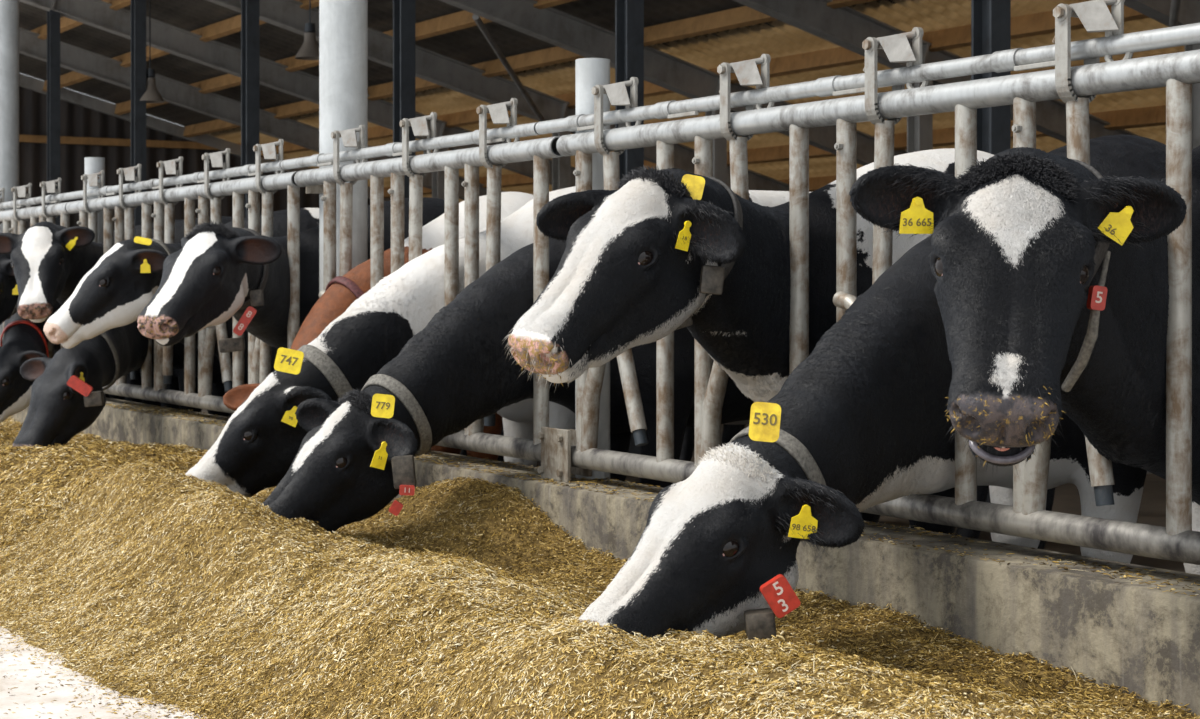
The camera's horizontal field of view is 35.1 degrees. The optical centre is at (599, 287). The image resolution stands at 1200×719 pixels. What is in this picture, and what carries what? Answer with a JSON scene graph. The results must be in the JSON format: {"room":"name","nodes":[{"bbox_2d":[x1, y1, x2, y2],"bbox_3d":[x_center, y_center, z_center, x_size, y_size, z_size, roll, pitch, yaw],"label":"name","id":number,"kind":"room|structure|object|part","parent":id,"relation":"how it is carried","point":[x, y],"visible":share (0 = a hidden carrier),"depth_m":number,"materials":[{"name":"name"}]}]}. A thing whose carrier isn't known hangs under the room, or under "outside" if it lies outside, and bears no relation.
{"room":"dairy cow barn","nodes":[
{"label":"dairy cow barn","id":0,"kind":"room"},
{"bbox_2d":[0,626,204,718],"bbox_3d":[-6.554,1.006,12.405,3.600,0.200,44.000,0,0,-32],"label":"floor","id":1,"kind":"structure","parent":0,"point":[26,681],"depth_m":4.24,"materials":[{"name":"concrete"}]},
{"bbox_2d":[0,415,275,551],"bbox_3d":[-3.034,0.745,8.705,1.507,0.364,6.043,0,0,-32],"label":"straw","id":2,"kind":"object","parent":1,"relation":"on","point":[94,443],"visible":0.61,"depth_m":6.82,"materials":[{"name":"yellow plant"}]},
{"bbox_2d":[0,551,328,718],"bbox_3d":[-1.936,0.840,5.441,0.660,0.139,4.712,0,0,-32],"label":"straw","id":3,"kind":"object","parent":1,"relation":"on","point":[47,580],"visible":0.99,"depth_m":4.45,"materials":[{"name":"beige plant"}]},
{"bbox_2d":[0,418,1193,718],"bbox_3d":[-2.000,0.739,6.640,1.824,0.394,10.592,0,0,-32],"label":"heap","id":4,"kind":"object","parent":1,"relation":"on","point":[597,679],"visible":0.41,"depth_m":4.25,"materials":[{"name":"beige plant"}]},
{"bbox_2d":[0,461,1199,718],"bbox_3d":[-0.387,0.734,4.392,1.489,0.400,4.528,0,0,-32],"label":"straw","id":5,"kind":"object","parent":1,"relation":"on","point":[505,577],"visible":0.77,"depth_m":4.06,"materials":[{"name":"beige plant"}]},
{"bbox_2d":[19,86,369,229],"bbox_3d":[-7.418,-1.677,27.143,11.760,5.366,0.060,0,0,-32],"label":"wall","id":6,"kind":"structure","parent":0,"point":[75,120],"depth_m":27.23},
{"bbox_2d":[19,135,240,149],"bbox_3d":[-7.343,-2.094,27.060,11.600,0.100,0.080,0,0,-32],"label":"trim","id":7,"kind":"structure","parent":6,"relation":"attached to","point":[22,138],"depth_m":27.23,"materials":[{"name":"brown wood"}]},
{"bbox_2d":[19,0,895,133],"bbox_3d":[-0.527,-3.362,12.147,8.000,2.206,33.150,0,0,-32],"label":"roof","id":8,"kind":"structure","parent":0,"point":[469,46],"depth_m":21.06,"materials":[{"name":"brown wood"}]},
{"bbox_2d":[295,0,318,59],"bbox_3d":[-2.595,-2.526,17.000,0.270,0.942,0.270,0,0,-32],"label":"pendant lamp","id":9,"kind":"object","parent":8,"relation":"hanging from","point":[309,50],"visible":0.96,"depth_m":16.95,"materials":[{"name":"metal"}]},
{"bbox_3d":[-2.595,-2.172,17.000,0.270,0.235,0.270,0,0,-32],"label":"lamp shade","id":10,"kind":"part","parent":9,"relation":"part of","materials":[{"name":"grey metal"}]},
{"bbox_3d":[-2.595,-2.681,17.000,0.010,0.632,0.012,0,0,-32],"label":"cord","id":11,"kind":"part","parent":9,"relation":"part of","materials":[{"name":"paint"}]},
{"bbox_2d":[114,0,575,114],"bbox_3d":[1.591,-2.560,13.418,0.112,0.164,33.000,0,0,-32],"label":"roof purlin","id":12,"kind":"structure","parent":8,"relation":"attached to","point":[463,19],"depth_m":18.91,"materials":[{"name":"brown wood"}]},
{"bbox_2d":[183,0,874,136],"bbox_3d":[2.460,-2.285,13.952,0.112,0.164,33.000,0,0,-32],"label":"roof purlin","id":13,"kind":"structure","parent":8,"relation":"attached to","point":[743,16],"depth_m":18.61,"materials":[{"name":"brown wood"}]},
{"bbox_2d":[201,409,1185,572],"bbox_3d":[-0.079,1.086,16.383,11.160,0.200,44.000,0,0,-32],"label":"floor","id":14,"kind":"structure","parent":0,"point":[1152,510],"depth_m":8.42,"materials":[{"name":"grey concrete"}]},
{"bbox_2d":[0,0,18,345],"bbox_3d":[-3.648,-1.579,11.620,0.300,5.130,0.300,0,0,-32],"label":"round column","id":15,"kind":"structure","parent":14,"relation":"on","point":[9,9],"depth_m":11.55,"materials":[{"name":"white metal"}]},
{"bbox_2d":[0,178,69,357],"bbox_3d":[-3.396,-0.033,10.883,0.102,1.100,2.500,0,0,-32],"label":"fence panel","id":16,"kind":"object","parent":15,"relation":"attached to","point":[12,220],"visible":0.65,"depth_m":10.38,"materials":[{"name":"metal"}]},
{"bbox_3d":[-3.216,-0.538,10.575,0.123,0.075,0.051,0,0,37],"label":"latch plate","id":17,"kind":"part","parent":16,"relation":"part of","materials":[{"name":"grey metal"}]},
{"bbox_2d":[0,193,64,208],"bbox_3d":[-3.422,-0.476,10.960,0.046,0.050,2.340,0,0,-32],"label":"rail","id":18,"kind":"object","parent":16,"relation":"on","point":[53,198],"visible":0.81,"depth_m":10.44,"materials":[{"name":"metal"}]},
{"bbox_3d":[-3.391,-0.414,10.886,0.062,0.062,2.500,0,0,-32],"label":"rail","id":19,"kind":"part","parent":16,"relation":"part of","materials":[{"name":"metal"}]},
{"bbox_3d":[-2.909,-0.538,10.076,0.123,0.075,0.051,0,0,37],"label":"latch plate","id":20,"kind":"part","parent":16,"relation":"part of","materials":[{"name":"grey metal"}]},
{"bbox_2d":[47,9,59,354],"bbox_3d":[-5.866,-0.994,20.397,0.240,3.970,0.240,0,0,-32],"label":"stanchion","id":21,"kind":"object","parent":14,"relation":"on","point":[53,17],"visible":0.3,"depth_m":20.35,"materials":[{"name":"black metal"}]},
{"bbox_2d":[0,225,138,422],"bbox_3d":[-2.408,0.312,10.607,1.069,1.338,2.983,0,0,38],"label":"cow","id":22,"kind":"object","parent":14,"relation":"on","point":[24,340],"visible":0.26,"depth_m":9.43},
{"bbox_2d":[0,220,182,405],"bbox_3d":[-2.080,0.309,10.273,2.849,1.351,0.587,0,0,-32],"label":"cow","id":23,"kind":"object","parent":14,"relation":"on","point":[9,295],"visible":0.05,"depth_m":9.54},
{"bbox_2d":[131,0,145,225],"bbox_3d":[-4.359,-0.994,17.944,0.240,3.970,0.240,0,0,-32],"label":"column","id":24,"kind":"structure","parent":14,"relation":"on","point":[138,7],"depth_m":17.89,"materials":[{"name":"black metal"}]},
{"bbox_2d":[0,216,466,455],"bbox_3d":[-1.767,0.309,9.729,2.861,1.352,0.765,0,0,-42],"label":"cow","id":25,"kind":"object","parent":14,"relation":"on","point":[49,260],"visible":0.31,"depth_m":8.79},
{"bbox_2d":[241,0,259,217],"bbox_3d":[-2.851,-0.994,15.490,0.240,3.970,0.240,0,0,-32],"label":"column","id":26,"kind":"structure","parent":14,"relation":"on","point":[250,9],"depth_m":15.45,"materials":[{"name":"black metal"}]},
{"bbox_2d":[11,217,503,461],"bbox_3d":[-1.510,0.313,9.101,0.970,1.340,3.142,0,0,41],"label":"cow","id":27,"kind":"object","parent":14,"relation":"on","point":[67,394],"visible":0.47,"depth_m":7.94},
{"bbox_2d":[43,208,540,466],"bbox_3d":[-1.190,0.309,8.699,2.972,1.353,0.770,0,0,-42],"label":"cow","id":28,"kind":"object","parent":14,"relation":"on","point":[113,293],"visible":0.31,"depth_m":7.70},
{"bbox_2d":[306,0,367,292],"bbox_3d":[-0.983,-1.579,7.283,0.300,5.130,0.300,0,0,-32],"label":"round column","id":29,"kind":"structure","parent":14,"relation":"on","point":[343,24],"depth_m":7.21,"materials":[{"name":"white metal"}]},
{"bbox_2d":[223,192,532,496],"bbox_3d":[-0.167,0.314,7.167,2.854,1.343,0.551,0,0,-32],"label":"cow","id":30,"kind":"object","parent":14,"relation":"on","point":[341,292],"visible":0.06,"depth_m":6.68},
{"bbox_2d":[393,0,414,197],"bbox_3d":[-1.343,-0.994,13.036,0.240,3.970,0.240,0,0,-32],"label":"column","id":31,"kind":"structure","parent":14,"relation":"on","point":[403,10],"depth_m":13.00,"materials":[{"name":"black metal"}]},
{"bbox_2d":[432,148,447,199],"bbox_3d":[-1.921,-0.369,22.821,0.240,2.720,0.240,0,0,-32],"label":"stanchion","id":32,"kind":"object","parent":14,"relation":"on","point":[438,177],"depth_m":22.76,"materials":[{"name":"black metal"}]},
{"bbox_2d":[137,197,744,460],"bbox_3d":[-0.602,0.309,7.694,3.028,1.354,0.740,0,0,-41],"label":"cow","id":33,"kind":"object","parent":14,"relation":"on","point":[219,273],"visible":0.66,"depth_m":6.77},
{"bbox_2d":[185,186,910,527],"bbox_3d":[0.049,0.315,6.601,3.063,1.336,0.572,0,0,-32],"label":"cow","id":34,"kind":"object","parent":14,"relation":"on","point":[258,444],"visible":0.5,"depth_m":5.95},
{"bbox_2d":[552,131,570,190],"bbox_3d":[-0.414,-0.369,20.367,0.240,2.720,0.240,0,0,-32],"label":"stanchion","id":35,"kind":"object","parent":14,"relation":"on","point":[561,166],"depth_m":20.33,"materials":[{"name":"black metal"}]},
{"bbox_2d":[11,397,1199,716],"bbox_3d":[-2.422,0.781,9.310,0.240,0.450,16.600,0,0,-32],"label":"kerb","id":36,"kind":"object","parent":14,"relation":"on","point":[1141,639],"visible":0.17,"depth_m":3.92,"materials":[{"name":"concrete"}]},
{"bbox_2d":[85,157,104,393],"bbox_3d":[-2.634,0.153,9.731,0.201,1.645,0.155,0,0,-32],"label":"fence post","id":37,"kind":"object","parent":36,"relation":"on","point":[92,164],"visible":0.16,"depth_m":9.72,"materials":[{"name":"grey metal"}]},
{"bbox_2d":[66,139,299,412],"bbox_3d":[-1.942,-0.033,8.516,0.102,1.100,3.015,0,0,-32],"label":"fence panel","id":38,"kind":"object","parent":37,"relation":"attached to","point":[259,352],"visible":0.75,"depth_m":8.10,"materials":[{"name":"metal"}]},
{"bbox_3d":[-2.514,-0.538,9.433,0.123,0.075,0.051,0,0,37],"label":"latch plate","id":39,"kind":"part","parent":38,"relation":"part of","materials":[{"name":"silver metal"}]},
{"bbox_3d":[-2.210,-0.538,8.939,0.123,0.075,0.051,0,0,37],"label":"latch plate","id":40,"kind":"part","parent":38,"relation":"part of","materials":[{"name":"silver metal"}]},
{"bbox_3d":[-1.937,0.486,8.519,0.062,0.062,2.955,0,0,-32],"label":"rail","id":41,"kind":"part","parent":38,"relation":"part of","materials":[{"name":"grey metal"}]},
{"bbox_3d":[-1.907,-0.538,8.445,0.123,0.075,0.051,0,0,37],"label":"latch plate","id":42,"kind":"part","parent":38,"relation":"part of","materials":[{"name":"silver metal"}]},
{"bbox_2d":[61,160,282,199],"bbox_3d":[-2.017,-0.476,8.673,0.046,0.050,3.010,0,0,-32],"label":"rail","id":43,"kind":"object","parent":38,"relation":"on","point":[246,170],"visible":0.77,"depth_m":8.37,"materials":[{"name":"metal"}]},
{"bbox_3d":[-1.937,-0.414,8.519,0.062,0.062,3.015,0,0,-32],"label":"rail","id":44,"kind":"part","parent":38,"relation":"part of","materials":[{"name":"metal"}]},
{"bbox_3d":[-1.601,-0.538,7.947,0.123,0.075,0.051,0,0,37],"label":"latch plate","id":45,"kind":"part","parent":38,"relation":"part of","materials":[{"name":"silver metal"}]},
{"bbox_3d":[-1.294,-0.538,7.448,0.123,0.075,0.051,0,0,37],"label":"latch plate","id":46,"kind":"part","parent":38,"relation":"part of","materials":[{"name":"silver metal"}]},
{"bbox_2d":[537,58,609,481],"bbox_3d":[-0.058,0.153,5.539,0.201,1.645,0.155,0,0,-32],"label":"fence post","id":47,"kind":"object","parent":36,"relation":"on","point":[556,443],"visible":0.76,"depth_m":5.53,"materials":[{"name":"grey metal"}]},
{"bbox_2d":[294,98,562,461],"bbox_3d":[-0.630,-0.033,6.382,0.102,1.100,1.935,0,0,-32],"label":"fence panel","id":48,"kind":"object","parent":47,"relation":"attached to","point":[473,438],"visible":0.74,"depth_m":6.12,"materials":[{"name":"metal"}]},
{"bbox_3d":[-0.896,-0.538,6.801,0.123,0.075,0.051,0,0,37],"label":"latch plate","id":49,"kind":"part","parent":48,"relation":"part of","materials":[{"name":"silver metal"}]},
{"bbox_2d":[280,122,540,169],"bbox_3d":[-0.703,-0.476,6.534,0.046,0.050,1.990,0,0,-32],"label":"rail","id":50,"kind":"object","parent":48,"relation":"on","point":[495,135],"visible":0.8,"depth_m":6.35,"materials":[{"name":"metal"}]},
{"bbox_3d":[-0.598,-0.538,6.315,0.123,0.075,0.051,0,0,37],"label":"latch plate","id":51,"kind":"part","parent":48,"relation":"part of","materials":[{"name":"silver metal"}]},
{"bbox_3d":[-0.625,-0.414,6.385,0.062,0.062,1.935,0,0,-32],"label":"rail","id":52,"kind":"part","parent":48,"relation":"part of","materials":[{"name":"metal"}]},
{"bbox_3d":[-0.625,0.486,6.385,0.062,0.062,1.875,0,0,-32],"label":"rail","id":53,"kind":"part","parent":48,"relation":"part of","materials":[{"name":"grey metal"}]},
{"bbox_3d":[-0.310,-0.538,5.846,0.123,0.075,0.051,0,0,37],"label":"latch plate","id":54,"kind":"part","parent":48,"relation":"part of","materials":[{"name":"silver metal"}]},
{"bbox_3d":[-0.128,0.481,5.496,0.012,0.150,0.155,0,0,-32],"label":"clamp plate","id":55,"kind":"part","parent":47,"relation":"part of","materials":[{"name":"grey metal"}]},
{"bbox_2d":[556,0,1199,564],"bbox_3d":[0.804,-0.033,4.048,0.102,1.100,3.474,0,0,-32],"label":"fence panel","id":56,"kind":"object","parent":47,"relation":"attached to","point":[1076,86],"visible":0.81,"depth_m":4.21,"materials":[{"name":"metal"}]},
{"bbox_3d":[0.049,-0.538,5.263,0.123,0.075,0.051,0,0,37],"label":"latch plate","id":57,"kind":"part","parent":56,"relation":"part of","materials":[{"name":"white metal"}]},
{"bbox_3d":[0.367,-0.538,4.745,0.123,0.075,0.051,0,0,37],"label":"latch plate","id":58,"kind":"part","parent":56,"relation":"part of","materials":[{"name":"white metal"}]},
{"bbox_3d":[0.577,0.040,4.371,0.045,0.066,0.089,0,0,-32],"label":"pivot arm","id":59,"kind":"part","parent":56,"relation":"part of","materials":[{"name":"metal"}]},
{"bbox_2d":[535,23,1199,133],"bbox_3d":[0.774,-0.476,4.131,0.046,0.050,3.630,0,0,-32],"label":"rail","id":60,"kind":"object","parent":56,"relation":"on","point":[1017,59],"visible":0.84,"depth_m":4.24,"materials":[{"name":"metal"}]},
{"bbox_3d":[0.807,-0.414,4.055,0.062,0.062,3.465,0,0,-32],"label":"rail","id":61,"kind":"part","parent":56,"relation":"part of","materials":[{"name":"metal"}]},
{"bbox_3d":[0.807,0.486,4.055,0.062,0.062,3.405,0,0,-32],"label":"rail","id":62,"kind":"part","parent":56,"relation":"part of","materials":[{"name":"grey metal"}]},
{"bbox_3d":[0.665,-0.538,4.260,0.123,0.075,0.051,0,0,37],"label":"latch plate","id":63,"kind":"part","parent":56,"relation":"part of","materials":[{"name":"white metal"}]},
{"bbox_3d":[0.975,-0.538,3.755,0.123,0.075,0.051,0,0,37],"label":"latch plate","id":64,"kind":"part","parent":56,"relation":"part of","materials":[{"name":"white metal"}]},
{"bbox_2d":[105,403,1199,595],"bbox_3d":[-0.350,0.553,5.948,0.258,0.017,7.500,0,0,-32],"label":"straw","id":65,"kind":"object","parent":36,"relation":"on","point":[439,462],"visible":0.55,"depth_m":5.37,"materials":[{"name":"beige plant"}]},
{"bbox_2d":[615,0,643,454],"bbox_3d":[0.165,-0.994,10.582,0.240,3.970,0.240,0,0,-32],"label":"stanchion","id":66,"kind":"object","parent":14,"relation":"on","point":[629,14],"visible":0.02,"depth_m":10.54,"materials":[{"name":"black metal"}]},
{"bbox_2d":[261,187,1054,549],"bbox_3d":[0.338,0.314,6.055,3.148,1.344,0.671,0,0,-38],"label":"cow","id":67,"kind":"object","parent":14,"relation":"on","point":[356,455],"visible":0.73,"depth_m":5.42},
{"bbox_2d":[705,110,726,184],"bbox_3d":[1.094,-0.369,17.914,0.240,2.720,0.240,0,0,-32],"label":"stanchion","id":68,"kind":"object","parent":14,"relation":"on","point":[719,145],"depth_m":17.85,"materials":[{"name":"black metal"}]},
{"bbox_2d":[502,148,993,534],"bbox_3d":[1.015,0.309,5.002,3.102,1.355,0.669,0,0,-38],"label":"cow","id":69,"kind":"object","parent":14,"relation":"on","point":[661,253],"visible":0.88,"depth_m":4.18},
{"bbox_2d":[578,135,1165,639],"bbox_3d":[1.267,0.311,4.486,3.213,1.351,0.620,0,0,-36],"label":"cow","id":70,"kind":"object","parent":14,"relation":"on","point":[861,423],"visible":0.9,"depth_m":3.76},
{"bbox_2d":[907,80,932,152],"bbox_3d":[2.602,-0.369,15.460,0.240,2.720,0.240,0,0,-32],"label":"stanchion","id":71,"kind":"object","parent":14,"relation":"on","point":[920,127],"depth_m":15.43,"materials":[{"name":"grey metal"}]},
{"bbox_2d":[971,0,1010,502],"bbox_3d":[1.672,-0.994,8.128,0.240,3.970,0.240,0,0,-32],"label":"stanchion","id":72,"kind":"object","parent":14,"relation":"on","point":[990,19],"visible":0.05,"depth_m":8.10,"materials":[{"name":"metal"}]},
{"bbox_3d":[3.572,-2.507,9.296,12.043,3.499,0.150,0,0,-32],"label":"rafter","id":73,"kind":"object","parent":72,"relation":"on","visible":0},
{"bbox_2d":[43,0,318,91],"bbox_3d":[0.722,-2.836,12.884,0.112,0.164,33.000,0,0,-32],"label":"roof purlin","id":74,"kind":"structure","parent":73,"relation":"attached to","point":[232,25],"depth_m":21.20,"materials":[{"name":"brown wood"}]},
{"bbox_2d":[849,145,1199,574],"bbox_3d":[1.649,0.304,4.033,3.038,1.364,0.642,0,0,-37],"label":"cow","id":75,"kind":"object","parent":14,"relation":"on","point":[1050,271],"visible":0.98,"depth_m":3.19},
{"bbox_3d":[0.852,0.061,3.364,0.053,0.252,0.121,0,0,-32],"label":"collar cord","id":76,"kind":"part","parent":75,"relation":"part of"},
{"bbox_2d":[1184,43,1199,149],"bbox_3d":[4.109,-0.369,13.006,0.240,2.720,0.240,0,0,-32],"label":"stanchion","id":77,"kind":"object","parent":14,"relation":"on","point":[1196,86],"depth_m":13.03,"materials":[{"name":"grey metal"}]},
{"bbox_2d":[208,0,1183,202],"bbox_3d":[4.545,-1.736,15.257,4.100,1.157,33.160,0,0,-32],"label":"sheet","id":78,"kind":"object","parent":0,"point":[709,51],"visible":0.09,"depth_m":17.44,"materials":[{"name":"brown wood"}]},
{"bbox_2d":[261,5,1149,157],"bbox_3d":[3.329,-2.009,14.486,0.112,0.164,33.000,0,0,-32],"label":"roof purlin","id":79,"kind":"structure","parent":78,"relation":"attached to","point":[1042,23],"depth_m":16.56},
{"bbox_2d":[315,51,1183,168],"bbox_3d":[4.198,-1.734,15.020,0.112,0.164,33.000,0,0,-32],"label":"metal rail","id":80,"kind":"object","parent":78,"relation":"attached to","point":[1179,51],"depth_m":17.79,"materials":[{"name":"grey metal"}]},
{"bbox_2d":[384,105,1165,198],"bbox_3d":[5.067,-1.458,15.554,0.112,0.164,33.000,0,0,-32],"label":"roof purlin","id":81,"kind":"structure","parent":78,"relation":"attached to","point":[1155,115],"depth_m":18.77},
{"bbox_2d":[779,176,835,191],"bbox_3d":[5.936,-1.183,16.088,0.112,0.164,33.000,0,0,-32],"label":"roof purlin","id":82,"kind":"structure","parent":78,"relation":"attached to","point":[815,183],"depth_m":21.64,"materials":[{"name":"brown wood"}]},
{"bbox_3d":[6.241,-0.069,16.241,0.060,2.150,33.060,0,0,-32],"label":"wall","id":83,"kind":"structure","parent":0,"visible":0},
{"bbox_2d":[19,73,390,200],"bbox_3d":[-7.343,-2.667,27.060,11.916,3.361,0.100,0,0,-32],"label":"trim","id":84,"kind":"structure","parent":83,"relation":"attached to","point":[25,81],"depth_m":27.50,"materials":[{"name":"grey metal"}]},
{"bbox_2d":[19,27,504,199],"bbox_3d":[-5.474,-2.507,24.019,12.043,3.499,0.150,0,0,-32],"label":"rafter","id":85,"kind":"object","parent":83,"relation":"attached to","point":[73,58],"visible":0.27,"depth_m":24.13,"materials":[{"name":"grey metal"}]},
{"bbox_2d":[19,0,574,186],"bbox_3d":[-3.966,-2.507,21.565,12.043,3.499,0.150,0,0,-32],"label":"rafter","id":86,"kind":"object","parent":83,"relation":"attached to","point":[98,14],"visible":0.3,"depth_m":21.33,"materials":[{"name":"grey metal"}]},
{"bbox_2d":[206,0,788,190],"bbox_3d":[-2.459,-2.507,19.111,12.043,3.499,0.150,0,0,-32],"label":"rafter","id":87,"kind":"object","parent":83,"relation":"attached to","point":[430,66],"visible":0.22,"depth_m":19.71,"materials":[{"name":"grey metal"}]},
{"bbox_2d":[140,0,163,102],"bbox_3d":[-4.263,-2.501,18.000,0.270,1.476,0.270,0,0,-32],"label":"pendant lamp","id":88,"kind":"object","parent":87,"relation":"hanging from","point":[151,95],"visible":0.98,"depth_m":17.96,"materials":[{"name":"metal"}]},
{"bbox_3d":[-4.263,-2.656,18.000,0.010,1.166,0.012,0,0,-32],"label":"cord","id":89,"kind":"part","parent":88,"relation":"part of","materials":[{"name":"paint"}]},
{"bbox_3d":[-4.263,-1.880,18.000,0.270,0.235,0.270,0,0,-32],"label":"lamp shade","id":90,"kind":"part","parent":88,"relation":"part of","materials":[{"name":"grey metal"}]},
{"bbox_2d":[472,14,544,121],"bbox_3d":[-0.847,-2.074,18.493,0.057,0.680,3.634,0,0,8],"label":"brace","id":91,"kind":"object","parent":87,"relation":"attached to","point":[476,18],"visible":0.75,"depth_m":18.12,"materials":[{"name":"grey metal"}]},
{"bbox_2d":[439,0,906,165],"bbox_3d":[-0.951,-2.507,16.657,12.043,3.499,0.150,0,0,-32],"label":"rafter","id":92,"kind":"object","parent":83,"relation":"attached to","point":[553,26],"visible":0.36,"depth_m":17.25,"materials":[{"name":"grey metal"}]},
{"bbox_2d":[733,0,1138,142],"bbox_3d":[0.557,-2.507,14.203,12.043,3.499,0.150,0,0,-32],"label":"rafter","id":93,"kind":"object","parent":83,"relation":"attached to","point":[846,27],"visible":0.29,"depth_m":15.11,"materials":[{"name":"grey metal"}]},
{"bbox_2d":[1124,0,1199,26],"bbox_3d":[2.064,-2.507,11.749,12.043,3.499,0.150,0,0,-32],"label":"rafter","id":94,"kind":"object","parent":83,"relation":"attached to","point":[1158,10],"visible":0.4,"depth_m":12.82,"materials":[{"name":"grey metal"}]},
{"bbox_2d":[1169,0,1180,26],"bbox_3d":[3.383,-2.168,10.940,0.057,0.815,3.901,0,0,14],"label":"brace","id":95,"kind":"object","parent":94,"relation":"attached to","point":[1175,4],"visible":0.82,"depth_m":12.57,"materials":[{"name":"grey metal"}]},
{"bbox_3d":[3.180,-0.994,5.674,0.240,3.970,0.240,0,0,-32],"label":"stanchion","id":96,"kind":"object","parent":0,"visible":0},
{"bbox_3d":[5.080,-2.507,6.842,12.043,3.499,0.150,0,0,-32],"label":"rafter","id":97,"kind":"object","parent":96,"relation":"on","visible":0},
{"bbox_2d":[31,0,130,39],"bbox_3d":[-0.147,-3.111,12.351,0.112,0.164,33.000,0,0,-32],"label":"roof purlin","id":98,"kind":"structure","parent":97,"relation":"attached to","point":[66,24],"depth_m":22.10,"materials":[{"name":"brown wood"}]}
]}

